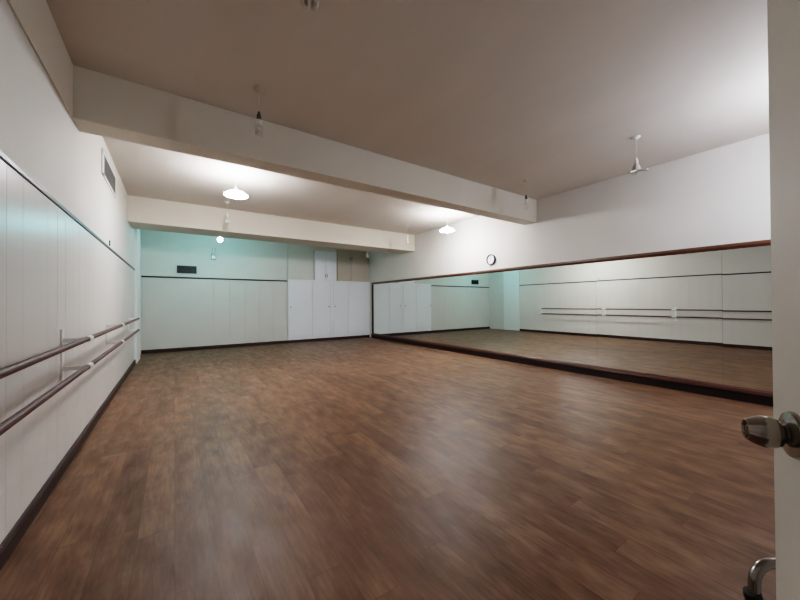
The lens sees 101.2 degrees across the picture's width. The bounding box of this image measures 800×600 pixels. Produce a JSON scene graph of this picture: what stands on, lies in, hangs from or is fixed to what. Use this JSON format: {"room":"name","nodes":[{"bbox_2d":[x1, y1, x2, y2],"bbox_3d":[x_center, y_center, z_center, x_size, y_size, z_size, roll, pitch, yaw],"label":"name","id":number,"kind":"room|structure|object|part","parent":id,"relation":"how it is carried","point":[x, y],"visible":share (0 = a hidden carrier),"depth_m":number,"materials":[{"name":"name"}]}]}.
{"room":"dance studio","nodes":[
{"label":"dance studio","id":0,"kind":"room"},
{"bbox_2d":[0,0,140,273],"bbox_3d":[-3.538,-0.325,3.772,0.150,3.254,11.206,0,-1,-34],"label":"wall","id":1,"kind":"structure","parent":0,"point":[38,133],"depth_m":2.32,"materials":[{"name":"beige paint"}]},
{"bbox_2d":[0,150,134,270],"bbox_3d":[-2.991,-0.685,3.126,0.021,0.034,9.215,0,-1,-34],"label":"trim","id":2,"kind":"structure","parent":1,"relation":"attached to","point":[3,156],"depth_m":2.18,"materials":[{"name":"grey"}]},
{"bbox_2d":[0,359,135,570],"bbox_3d":[-2.969,1.249,3.117,0.022,0.090,9.215,0,-1,-34],"label":"baseboard","id":3,"kind":"structure","parent":1,"relation":"attached to","point":[21,526],"depth_m":2.13,"materials":[{"name":"black wood"}]},
{"bbox_2d":[0,159,140,543],"bbox_3d":[-3.467,0.304,3.813,0.012,1.996,10.906,0,-1,-34],"label":"panelling","id":4,"kind":"object","parent":1,"relation":"attached to","point":[55,275],"visible":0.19,"depth_m":2.15,"materials":[{"name":"white wood"}]},
{"bbox_2d":[0,317,140,435],"bbox_3d":[-2.653,0.429,2.786,0.174,0.410,8.105,0,-1,-34],"label":"ballet barre","id":5,"kind":"object","parent":4,"relation":"attached to","point":[6,371],"visible":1,"depth_m":1.91,"materials":[{"name":"brown wood"}]},
{"bbox_3d":[-1.795,0.498,1.649,0.036,0.036,2.136,0,-1,-34],"label":"rail","id":6,"kind":"part","parent":5,"relation":"part of","materials":[{"name":"brown wood"}]},
{"bbox_3d":[-1.796,0.286,1.651,0.036,0.036,2.136,0,-1,-34],"label":"rail","id":7,"kind":"part","parent":5,"relation":"part of","materials":[{"name":"brown wood"}]},
{"bbox_3d":[-2.475,0.515,2.492,0.132,0.032,0.014,0,-1,-34],"label":"arm","id":8,"kind":"part","parent":5,"relation":"part of","materials":[{"name":"white metal"}]},
{"bbox_3d":[-2.476,0.304,2.494,0.132,0.032,0.014,0,-1,-34],"label":"arm","id":9,"kind":"part","parent":5,"relation":"part of","materials":[{"name":"white metal"}]},
{"bbox_3d":[-2.954,0.519,3.340,0.036,0.036,1.916,0,-1,-34],"label":"rail","id":10,"kind":"part","parent":5,"relation":"part of","materials":[{"name":"brown wood"}]},
{"bbox_3d":[-2.955,0.307,3.342,0.036,0.036,1.916,0,-1,-34],"label":"rail","id":11,"kind":"part","parent":5,"relation":"part of","materials":[{"name":"brown wood"}]},
{"bbox_3d":[-3.572,0.535,4.092,0.132,0.032,0.014,0,-1,-34],"label":"arm","id":12,"kind":"part","parent":5,"relation":"part of","materials":[{"name":"white metal"}]},
{"bbox_3d":[-4.181,0.542,5.130,0.036,0.036,2.376,0,-1,-34],"label":"rail","id":13,"kind":"part","parent":5,"relation":"part of","materials":[{"name":"brown wood"}]},
{"bbox_3d":[-4.182,0.330,5.131,0.036,0.036,2.376,0,-1,-34],"label":"rail","id":14,"kind":"part","parent":5,"relation":"part of","materials":[{"name":"brown wood"}]},
{"bbox_2d":[101,148,115,197],"bbox_3d":[-3.805,-1.632,4.305,0.012,0.300,1.070,0,-1,-34],"label":"air vent","id":15,"kind":"object","parent":1,"relation":"in","point":[107,172],"visible":1,"depth_m":4.21,"materials":[{"name":"white metal"}]},
{"bbox_2d":[134,229,139,363],"bbox_3d":[-5.809,-0.282,7.267,0.055,3.254,0.810,0,-1,-34],"label":"wall pillar","id":16,"kind":"structure","parent":0,"point":[136,231],"depth_m":7.02,"materials":[{"name":"paint"}]},
{"bbox_2d":[141,229,368,339],"bbox_3d":[-3.890,-0.269,10.233,6.576,3.254,0.150,0,-1,-34],"label":"wall","id":17,"kind":"structure","parent":0,"point":[161,252],"depth_m":9.23,"materials":[{"name":"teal paint"}]},
{"bbox_2d":[177,265,196,273],"bbox_3d":[-5.742,-0.820,8.860,0.444,0.200,0.030,0,-1,-34],"label":"air vent","id":18,"kind":"object","parent":17,"relation":"in","point":[180,269],"visible":1,"depth_m":8.86,"materials":[{"name":"black plastic"}]},
{"bbox_2d":[211,248,215,259],"bbox_3d":[-5.222,-1.304,9.208,0.130,0.342,0.056,0,-1,-34],"label":"switch box","id":19,"kind":"object","parent":17,"relation":"attached to","point":[213,256],"visible":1,"depth_m":9.19,"materials":[{"name":"grey plastic"}]},
{"bbox_2d":[141,277,286,349],"bbox_3d":[-5.057,0.383,9.326,3.598,1.950,0.012,0,-1,-34],"label":"panelling","id":20,"kind":"object","parent":17,"relation":"attached to","point":[175,312],"visible":0.98,"depth_m":9.15,"materials":[{"name":"paint"}]},
{"bbox_2d":[141,276,286,281],"bbox_3d":[-5.049,-0.597,9.333,3.623,0.040,0.030,0,-1,-34],"label":"trim","id":21,"kind":"structure","parent":17,"relation":"attached to","point":[141,276],"depth_m":9.18,"materials":[{"name":"grey wood"}]},
{"bbox_2d":[141,335,369,353],"bbox_3d":[-3.820,1.312,10.142,6.564,0.090,0.022,0,-1,-34],"label":"baseboard","id":22,"kind":"structure","parent":17,"relation":"attached to","point":[359,336],"depth_m":9.61,"materials":[{"name":"black wood"}]},
{"bbox_2d":[287,243,313,279],"bbox_3d":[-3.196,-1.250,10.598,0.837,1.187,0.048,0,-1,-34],"label":"upper cabinet","id":23,"kind":"object","parent":17,"relation":"attached to","point":[300,258],"visible":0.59,"depth_m":10.57,"materials":[{"name":"grey paint"}]},
{"bbox_2d":[287,279,369,282],"bbox_3d":[-2.327,-0.633,11.178,2.928,0.046,0.065,0,-1,-34],"label":"ledge","id":24,"kind":"object","parent":17,"relation":"attached to","point":[287,279],"visible":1,"depth_m":11.00,"materials":[{"name":"white paint"}]},
{"bbox_2d":[314,251,336,280],"bbox_3d":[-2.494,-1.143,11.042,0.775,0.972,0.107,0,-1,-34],"label":"upper cabinet","id":25,"kind":"object","parent":24,"relation":"attached to","point":[325,263],"visible":1,"depth_m":11.01,"materials":[{"name":"white paint"}]},
{"bbox_3d":[-2.639,-1.143,10.925,0.370,0.948,0.020,0,-1,-34],"label":"door","id":26,"kind":"part","parent":25,"relation":"part of","materials":[{"name":"white paint"}]},
{"bbox_3d":[-2.330,-1.143,11.137,0.365,0.948,0.020,0,-1,-34],"label":"door","id":27,"kind":"part","parent":25,"relation":"part of","materials":[{"name":"white paint"}]},
{"bbox_2d":[337,249,368,281],"bbox_3d":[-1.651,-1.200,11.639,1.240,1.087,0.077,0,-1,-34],"label":"upper cabinet","id":28,"kind":"object","parent":24,"relation":"attached to","point":[351,265],"visible":1,"depth_m":11.61,"materials":[{"name":"beige paint"}]},
{"bbox_3d":[-1.943,-1.200,11.439,0.500,1.063,0.020,0,-1,-34],"label":"door","id":29,"kind":"part","parent":28,"relation":"part of","materials":[{"name":"beige paint"}]},
{"bbox_3d":[-1.442,-1.200,11.783,0.700,1.063,0.020,0,-1,-34],"label":"door","id":30,"kind":"part","parent":28,"relation":"part of","materials":[{"name":"beige paint"}]},
{"bbox_2d":[288,332,369,339],"bbox_3d":[-2.321,1.224,11.171,2.928,0.084,0.045,0,-1,-34],"label":"plinth","id":31,"kind":"object","parent":17,"relation":"attached to","point":[368,333],"visible":1,"depth_m":11.06,"materials":[{"name":"white paint"}]},
{"bbox_2d":[287,281,330,337],"bbox_3d":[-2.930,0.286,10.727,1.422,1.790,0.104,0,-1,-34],"label":"tall cabinet","id":32,"kind":"object","parent":31,"relation":"on","point":[309,302],"visible":1,"depth_m":10.69,"materials":[{"name":"white paint"}]},
{"bbox_3d":[-3.189,0.286,10.542,0.753,1.766,0.020,0,-1,-34],"label":"door","id":33,"kind":"part","parent":32,"relation":"part of","materials":[{"name":"white paint"}]},
{"bbox_3d":[-2.613,0.286,10.938,0.629,1.766,0.020,0,-1,-34],"label":"door","id":34,"kind":"part","parent":32,"relation":"part of","materials":[{"name":"white paint"}]},
{"bbox_2d":[333,282,368,334],"bbox_3d":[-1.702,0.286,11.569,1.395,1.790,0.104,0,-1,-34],"label":"tall cabinet","id":35,"kind":"object","parent":31,"relation":"on","point":[350,300],"visible":1,"depth_m":11.53,"materials":[{"name":"white paint"}]},
{"bbox_3d":[-2.036,0.286,11.333,0.545,1.766,0.020,0,-1,-34],"label":"door","id":36,"kind":"part","parent":35,"relation":"part of","materials":[{"name":"white paint"}]},
{"bbox_3d":[-1.471,0.286,11.720,0.810,1.766,0.020,0,-1,-34],"label":"door","id":37,"kind":"part","parent":35,"relation":"part of","materials":[{"name":"white paint"}]},
{"bbox_2d":[369,283,369,331],"bbox_3d":[-1.127,0.286,11.992,0.030,1.790,0.060,0,-1,-34],"label":"post","id":38,"kind":"object","parent":31,"relation":"on","point":[369,283],"visible":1,"depth_m":11.97,"materials":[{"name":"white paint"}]},
{"bbox_2d":[0,337,775,599],"bbox_3d":[-0.754,1.351,5.660,6.876,0.100,11.206,0,-1,-34],"label":"floor","id":39,"kind":"structure","parent":0,"point":[367,468],"depth_m":2.23,"materials":[{"name":"brown wood"}]},
{"bbox_2d":[743,557,775,599],"bbox_3d":[1.031,0.938,0.797,0.400,0.626,0.040,0,0,0],"label":"rail","id":40,"kind":"object","parent":39,"relation":"on","point":[752,591],"visible":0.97,"depth_m":0.79,"materials":[{"name":"silver metal"}]},
{"bbox_2d":[741,0,799,599],"bbox_3d":[0.461,0.215,0.237,0.098,2.052,0.788,-1,-1,29],"label":"door","id":41,"kind":"structure","parent":39,"relation":"on","point":[780,432],"depth_m":0.54,"materials":[{"name":"paint"}]},
{"bbox_3d":[0.595,0.214,0.534,0.050,0.050,0.050,-1,-1,29],"label":"knob","id":42,"kind":"part","parent":41,"relation":"part of","materials":[{"name":"silver metal"}]},
{"bbox_2d":[46,0,768,234],"bbox_3d":[-0.774,-2.012,5.688,6.876,0.120,11.206,0,-1,-34],"label":"ceiling","id":43,"kind":"structure","parent":0,"point":[553,95],"depth_m":2.96,"materials":[{"name":"paint"}]},
{"bbox_2d":[6,0,72,117],"bbox_3d":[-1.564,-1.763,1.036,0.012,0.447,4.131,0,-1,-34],"label":"ceiling beam","id":44,"kind":"structure","parent":43,"relation":"attached to","point":[35,18],"depth_m":2.21,"materials":[{"name":"paint"}]},
{"bbox_2d":[224,201,229,223],"bbox_3d":[-3.406,-1.711,6.472,0.100,0.439,0.100,0,-1,-34],"label":"pendant lamp","id":45,"kind":"object","parent":43,"relation":"hanging from","point":[226,221],"visible":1,"depth_m":6.45,"materials":[{"name":"white metal"}]},
{"bbox_2d":[224,171,247,198],"bbox_3d":[-2.494,-1.743,5.001,0.328,0.410,0.328,0,-1,-34],"label":"pendant lamp","id":46,"kind":"object","parent":43,"relation":"hanging from","point":[236,193],"visible":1,"depth_m":5.00,"materials":[{"name":"white"}]},
{"bbox_3d":[-2.494,-1.631,5.000,0.328,0.086,0.328,0,-1,-34],"label":"lamp shade","id":47,"kind":"part","parent":46,"relation":"part of","materials":[{"name":"white"}]},
{"bbox_2d":[254,86,263,136],"bbox_3d":[-1.316,-1.748,3.068,0.092,0.445,0.092,0,-1,-34],"label":"pendant lamp","id":48,"kind":"object","parent":43,"relation":"hanging from","point":[259,127],"visible":1,"depth_m":3.05,"materials":[{"name":"beige"}]},
{"bbox_3d":[-1.316,-1.661,3.068,0.055,0.048,0.055,0,-1,-34],"label":"bulb","id":49,"kind":"part","parent":48,"relation":"part of","materials":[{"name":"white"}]},
{"bbox_3d":[-1.315,-1.586,3.067,0.069,0.122,0.069,0,-1,-34],"label":"bulb","id":50,"kind":"part","parent":48,"relation":"part of","materials":[{"name":"grey glass"}]},
{"bbox_2d":[128,195,414,253],"bbox_3d":[-2.475,-1.680,8.169,6.576,0.483,0.708,0,-1,-34],"label":"ceiling beam","id":51,"kind":"structure","parent":43,"relation":"attached to","point":[144,213],"depth_m":7.32,"materials":[{"name":"paint"}]},
{"bbox_2d":[71,65,536,224],"bbox_3d":[-0.102,-1.741,4.707,6.576,0.447,0.271,0,-1,-34],"label":"ceiling beam","id":52,"kind":"structure","parent":43,"relation":"attached to","point":[104,105],"depth_m":3.60,"materials":[{"name":"paint"}]},
{"bbox_2d":[300,0,318,11],"bbox_3d":[-0.471,-1.761,1.712,0.099,0.452,0.099,0,0,-12],"label":"pendant lamp","id":53,"kind":"object","parent":43,"relation":"hanging from","point":[304,3],"visible":1,"depth_m":1.73,"materials":[{"name":"beige"}]},
{"bbox_2d":[440,212,454,232],"bbox_3d":[1.054,-1.725,7.364,0.328,0.450,0.328,0,-1,-34],"label":"pendant lamp","id":54,"kind":"object","parent":43,"relation":"hanging from","point":[446,229],"visible":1,"depth_m":7.34,"materials":[{"name":"white"}]},
{"bbox_3d":[1.055,-1.593,7.363,0.328,0.086,0.328,0,-1,-34],"label":"lamp shade","id":55,"kind":"part","parent":54,"relation":"part of","materials":[{"name":"white"}]},
{"bbox_2d":[523,180,528,209],"bbox_3d":[2.080,-1.727,5.422,0.092,0.489,0.092,0,-1,-34],"label":"pendant lamp","id":56,"kind":"object","parent":43,"relation":"hanging from","point":[525,181],"visible":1,"depth_m":5.40,"materials":[{"name":"beige"}]},
{"bbox_2d":[626,135,648,174],"bbox_3d":[2.888,-1.762,3.995,0.226,0.454,0.208,0,-1,-34],"label":"pendant lamp","id":57,"kind":"object","parent":43,"relation":"hanging from","point":[636,168],"visible":1,"depth_m":3.98,"materials":[{"name":"white"}]},
{"bbox_3d":[2.881,-1.617,4.006,0.088,0.095,0.088,0,-1,-34],"label":"bulb","id":58,"kind":"part","parent":57,"relation":"part of","materials":[{"name":"grey glass"}]},
{"bbox_2d":[369,133,770,336],"bbox_3d":[2.010,-0.327,7.575,0.150,3.254,11.206,0,-1,-34],"label":"wall","id":59,"kind":"structure","parent":0,"point":[721,195],"depth_m":5.20,"materials":[{"name":"beige paint"}]},
{"bbox_2d":[486,254,495,264],"bbox_3d":[2.035,-0.904,7.365,0.046,0.244,0.244,0,-1,-34],"label":"wall clock","id":60,"kind":"object","parent":59,"relation":"attached to","point":[490,259],"visible":1,"depth_m":7.36,"materials":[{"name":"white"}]},
{"bbox_2d":[371,239,772,406],"bbox_3d":[1.991,0.309,7.408,0.070,1.980,10.625,0,-1,-34],"label":"wall mirror","id":61,"kind":"object","parent":59,"relation":"attached to","point":[698,320],"visible":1,"depth_m":5.25,"materials":[{"name":"clear glass"}]},
{"bbox_3d":[-0.986,0.317,11.776,0.039,1.743,0.055,0,-1,-34],"label":"rail","id":62,"kind":"part","parent":61,"relation":"part of","materials":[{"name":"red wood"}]},
{"bbox_3d":[-0.520,0.309,11.116,0.006,1.743,1.609,0,-1,-34],"label":"mirror panel","id":63,"kind":"part","parent":61,"relation":"part of","materials":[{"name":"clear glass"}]},
{"bbox_3d":[0.360,0.293,9.834,0.006,1.743,1.499,0,-1,-34],"label":"mirror panel","id":64,"kind":"part","parent":61,"relation":"part of","materials":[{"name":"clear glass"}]},
{"bbox_3d":[1.208,0.277,8.597,0.007,1.743,1.499,0,-1,-34],"label":"mirror panel","id":65,"kind":"part","parent":61,"relation":"part of","materials":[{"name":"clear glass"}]},
{"bbox_3d":[2.049,0.262,7.370,0.006,1.743,1.473,0,-1,-34],"label":"mirror panel","id":66,"kind":"part","parent":61,"relation":"part of","materials":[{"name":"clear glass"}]},
{"bbox_3d":[2.888,0.247,6.146,0.007,1.743,1.495,0,-1,-34],"label":"mirror panel","id":67,"kind":"part","parent":61,"relation":"part of","materials":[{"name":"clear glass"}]},
{"bbox_3d":[1.995,-0.644,7.423,0.045,0.074,10.625,0,-1,-34],"label":"rail","id":68,"kind":"part","parent":61,"relation":"part of","materials":[{"name":"red wood"}]},
{"bbox_3d":[1.996,1.161,7.401,0.069,0.062,10.625,0,-1,-34],"label":"rail","id":69,"kind":"part","parent":61,"relation":"part of","materials":[{"name":"red wood"}]},
{"bbox_3d":[3.746,0.231,4.894,0.007,1.743,1.537,0,-1,-34],"label":"mirror panel","id":70,"kind":"part","parent":61,"relation":"part of","materials":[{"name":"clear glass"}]},
{"bbox_3d":[4.590,0.216,3.663,0.008,1.743,1.446,0,-1,-34],"label":"mirror panel","id":71,"kind":"part","parent":61,"relation":"part of","materials":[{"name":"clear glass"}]}
]}

